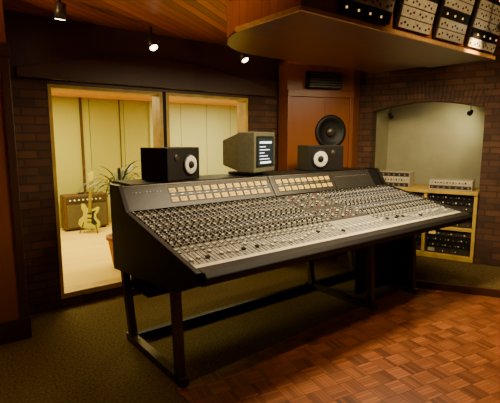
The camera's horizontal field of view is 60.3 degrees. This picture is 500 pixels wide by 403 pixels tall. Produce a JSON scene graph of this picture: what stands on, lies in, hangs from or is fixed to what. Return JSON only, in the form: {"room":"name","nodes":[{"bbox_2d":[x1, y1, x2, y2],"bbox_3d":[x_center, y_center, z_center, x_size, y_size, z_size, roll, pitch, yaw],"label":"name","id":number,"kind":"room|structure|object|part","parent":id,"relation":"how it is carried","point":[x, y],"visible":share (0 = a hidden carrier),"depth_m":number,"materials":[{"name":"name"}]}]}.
{"room":"studio","nodes":[
{"label":"studio","id":0,"kind":"room"},
{"bbox_2d":[60,222,120,286],"bbox_3d":[-1.157,0.609,6.999,7.800,0.180,3.400,-6,10,-38],"label":"floor","id":1,"kind":"structure","parent":0,"point":[86,255],"depth_m":5.62,"materials":[{"name":"beige carpet"}]},
{"bbox_2d":[60,192,108,231],"bbox_3d":[-2.814,0.153,7.336,0.720,0.625,0.290,-6,10,-38],"label":"amplifier","id":2,"kind":"object","parent":1,"relation":"on","point":[70,204],"visible":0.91,"depth_m":7.16,"materials":[{"name":"fabric"}]},
{"bbox_2d":[78,171,100,233],"bbox_3d":[-2.596,0.013,6.936,0.312,1.011,0.338,4,9,28],"label":"electric guitar","id":3,"kind":"object","parent":1,"relation":"on","point":[88,221],"visible":0.99,"depth_m":6.96,"materials":[{"name":"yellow wood"}]},
{"bbox_2d":[77,160,140,264],"bbox_3d":[-1.567,0.129,5.213,1.054,1.283,1.027,-6,10,-38],"label":"potted palm","id":4,"kind":"object","parent":1,"relation":"on","point":[120,174],"visible":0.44,"depth_m":5.11,"materials":[{"name":"plant"}]},
{"bbox_2d":[106,233,113,264],"bbox_3d":[-1.559,0.588,5.267,0.380,0.360,0.380,-6,10,-38],"label":"pot","id":5,"kind":"object","parent":4,"relation":"attached to","point":[108,237],"depth_m":5.15,"materials":[{"name":"ceramic"}]},
{"bbox_2d":[51,90,236,105],"bbox_3d":[-1.212,-1.725,6.648,7.900,0.100,3.450,-6,10,-38],"label":"ceiling","id":6,"kind":"structure","parent":0,"point":[53,92],"depth_m":7.34,"materials":[{"name":"orange wood"}]},
{"bbox_2d":[52,96,236,227],"bbox_3d":[-2.170,-0.815,8.101,7.800,2.320,0.150,-6,10,-38],"label":"wall","id":7,"kind":"structure","parent":0,"point":[110,134],"depth_m":7.83,"materials":[{"name":"beige paint"}]},
{"bbox_2d":[11,59,278,314],"bbox_3d":[-1.348,-0.362,4.398,6.500,2.650,0.200,-6,10,-38],"label":"wall","id":8,"kind":"structure","parent":0,"point":[29,95],"depth_m":3.91,"materials":[{"name":"brown brick"}]},
{"bbox_2d":[3,10,276,96],"bbox_3d":[-0.860,-1.444,4.478,3.000,0.528,0.029,-6,10,-38],"label":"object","id":9,"kind":"structure","parent":8,"relation":"attached to","point":[32,39],"depth_m":4.05,"materials":[{"name":"brown paint"}]},
{"bbox_2d":[15,58,272,96],"bbox_3d":[-0.842,-1.317,4.465,2.850,0.280,0.038,-6,10,-38],"label":"trim","id":10,"kind":"structure","parent":8,"relation":"attached to","point":[142,72],"depth_m":4.29,"materials":[{"name":"brown wood"}]},
{"bbox_2d":[47,83,247,298],"bbox_3d":[-0.972,-0.169,4.736,2.270,2.010,0.180,-6,10,-38],"label":"window","id":11,"kind":"structure","parent":8,"relation":"in","point":[160,100],"depth_m":4.45,"materials":[{"name":"brown wood"}]},
{"bbox_2d":[0,255,499,402],"bbox_3d":[1.256,1.241,2.905,8.500,0.108,5.700,-6,10,-38],"label":"floor","id":12,"kind":"structure","parent":0,"point":[79,353],"depth_m":3.29,"materials":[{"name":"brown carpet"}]},
{"bbox_2d":[0,0,31,344],"bbox_3d":[-2.138,-0.203,3.341,0.540,2.640,0.490,-6,10,-38],"label":"wall","id":13,"kind":"structure","parent":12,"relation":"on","point":[15,320],"depth_m":3.33,"materials":[{"name":"brown wood"}]},
{"bbox_2d":[109,167,472,387],"bbox_3d":[0.528,0.388,4.124,3.330,1.240,1.628,-6,10,-38],"label":"mixing console","id":14,"kind":"object","parent":12,"relation":"on","point":[173,237],"visible":1,"depth_m":3.53,"materials":[{"name":"black paint"}]},
{"bbox_2d":[140,147,198,181],"bbox_3d":[-0.687,-0.338,3.802,0.332,0.280,0.440,5,10,30],"label":"speaker","id":15,"kind":"object","parent":14,"relation":"on","point":[165,164],"visible":1,"depth_m":3.65},
{"bbox_2d":[113,167,364,185],"bbox_3d":[0.117,-0.220,4.492,3.000,0.142,0.410,-6,10,-38],"label":"shelf","id":16,"kind":"object","parent":14,"relation":"attached to","point":[217,178],"depth_m":4.14,"materials":[{"name":"black paint"}]},
{"bbox_2d":[223,132,274,174],"bbox_3d":[-0.025,-0.488,4.348,0.420,0.420,0.430,5,10,30],"label":"monitor","id":17,"kind":"object","parent":14,"relation":"on","point":[247,153],"visible":1,"depth_m":4.17,"materials":[{"name":"plastic"}]},
{"bbox_3d":[0.355,0.705,3.960,2.793,0.659,0.977,-6,10,-38],"label":"stand frame","id":18,"kind":"part","parent":14,"relation":"part of","materials":[{"name":"metal"}]},
{"bbox_2d":[297,145,343,170],"bbox_3d":[0.818,-0.507,4.965,0.460,0.280,0.292,-3,9,-20],"label":"speaker","id":19,"kind":"object","parent":14,"relation":"on","point":[309,157],"visible":1,"depth_m":4.86},
{"bbox_3d":[0.993,0.310,3.512,3.250,0.104,0.118,-6,10,-38],"label":"armrest","id":20,"kind":"part","parent":14,"relation":"part of","materials":[{"name":"black plastic"}]},
{"bbox_2d":[278,59,360,259],"bbox_3d":[0.961,-0.547,5.701,1.140,2.640,0.490,-6,10,-38],"label":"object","id":21,"kind":"object","parent":12,"relation":"on","point":[306,112],"visible":0.18,"depth_m":5.44,"materials":[{"name":"brown wood"}]},
{"bbox_2d":[287,60,353,169],"bbox_3d":[0.902,-0.532,5.529,0.912,2.460,0.038,-2,9,-17],"label":"trim","id":22,"kind":"structure","parent":21,"relation":"attached to","point":[296,93],"depth_m":5.40,"materials":[{"name":"brown wood"}]},
{"bbox_2d":[305,71,341,89],"bbox_3d":[0.924,-1.508,5.362,0.460,0.200,0.098,-2,9,-17],"label":"grille","id":23,"kind":"object","parent":21,"relation":"attached to","point":[314,79],"visible":1,"depth_m":5.32,"materials":[{"name":"black metal"}]},
{"bbox_2d":[315,115,345,144],"bbox_3d":[1.040,-0.894,5.516,0.430,0.430,0.044,-2,9,-17],"label":"woofer","id":24,"kind":"object","parent":21,"relation":"attached to","point":[330,129],"visible":0.94,"depth_m":5.51,"materials":[{"name":"black plastic"}]},
{"bbox_2d":[336,254,499,297],"bbox_3d":[3.433,0.955,4.266,5.354,0.082,1.114,5,10,32],"label":"carpeted step","id":25,"kind":"structure","parent":12,"relation":"on","point":[431,273],"depth_m":4.82,"materials":[{"name":"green carpet"}]},
{"bbox_2d":[397,184,478,262],"bbox_3d":[2.369,0.238,5.864,1.316,0.880,0.660,5,10,32],"label":"base cabinet","id":26,"kind":"object","parent":25,"relation":"on","point":[456,242],"visible":0.33,"depth_m":5.43,"materials":[{"name":"brown wood"}]},
{"bbox_2d":[380,170,414,187],"bbox_3d":[1.990,-0.314,5.904,0.450,0.200,0.309,5,10,32],"label":"audio equipment","id":27,"kind":"object","parent":26,"relation":"on","point":[405,179],"visible":0.65,"depth_m":5.75,"materials":[{"name":"metal"}]},
{"bbox_2d":[429,178,474,190],"bbox_3d":[2.608,-0.223,5.553,0.500,0.120,0.309,5,10,32],"label":"deck","id":28,"kind":"object","parent":26,"relation":"on","point":[434,183],"visible":1,"depth_m":5.44,"materials":[{"name":"metal"}]},
{"bbox_2d":[3,0,499,46],"bbox_3d":[1.261,-1.645,2.520,8.850,0.430,6.050,-6,10,-38],"label":"ceiling","id":29,"kind":"structure","parent":0,"point":[197,20],"depth_m":3.67,"materials":[{"name":"brown wood"}]},
{"bbox_2d":[54,0,65,20],"bbox_3d":[-1.425,-1.444,3.222,0.089,0.166,0.106,-6,10,-38],"label":"spotlight","id":30,"kind":"object","parent":29,"relation":"attached to","point":[59,7],"visible":1,"depth_m":3.19,"materials":[{"name":"metal"}]},
{"bbox_2d":[145,26,157,50],"bbox_3d":[-0.928,-1.538,4.066,0.132,0.223,0.090,8,12,44],"label":"spotlight","id":31,"kind":"object","parent":29,"relation":"attached to","point":[150,41],"visible":1,"depth_m":4.04,"materials":[{"name":"metal"}]},
{"bbox_2d":[238,51,248,62],"bbox_3d":[-0.072,-1.631,4.702,0.132,0.223,0.090,8,11,42],"label":"spotlight","id":32,"kind":"object","parent":29,"relation":"attached to","point":[243,57],"visible":0.82,"depth_m":4.68,"materials":[{"name":"metal"}]},
{"bbox_2d":[227,0,499,72],"bbox_3d":[0.942,-1.623,3.780,2.660,0.633,1.558,-6,10,-38],"label":"ceiling canopy","id":33,"kind":"object","parent":29,"relation":"attached to","point":[370,36],"depth_m":3.37,"materials":[{"name":"brown wood"}]},
{"bbox_2d":[357,46,499,266],"bbox_3d":[3.806,-0.560,4.612,6.170,2.980,0.200,5,10,32],"label":"wall","id":34,"kind":"structure","parent":0,"point":[484,73],"depth_m":5.22,"materials":[{"name":"brown brick"}]},
{"bbox_2d":[369,84,492,110],"bbox_3d":[2.212,-1.318,5.407,1.463,0.308,0.010,5,10,32],"label":"trim","id":35,"kind":"structure","parent":34,"relation":"attached to","point":[417,97],"depth_m":5.36,"materials":[{"name":"brown brick"}]},
{"bbox_2d":[375,102,484,186],"bbox_3d":[2.562,-0.428,6.068,1.600,2.300,0.850,5,10,32],"label":"wall","id":36,"kind":"structure","parent":0,"point":[431,140],"depth_m":6.34,"materials":[{"name":"beige paint"}]},
{"bbox_2d":[467,106,472,115],"bbox_3d":[2.848,-1.260,5.549,0.068,0.301,0.087,3,9,20],"label":"spotlight","id":37,"kind":"object","parent":36,"relation":"attached to","point":[469,113],"visible":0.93,"depth_m":5.55,"materials":[{"name":"black paint"}]}
]}

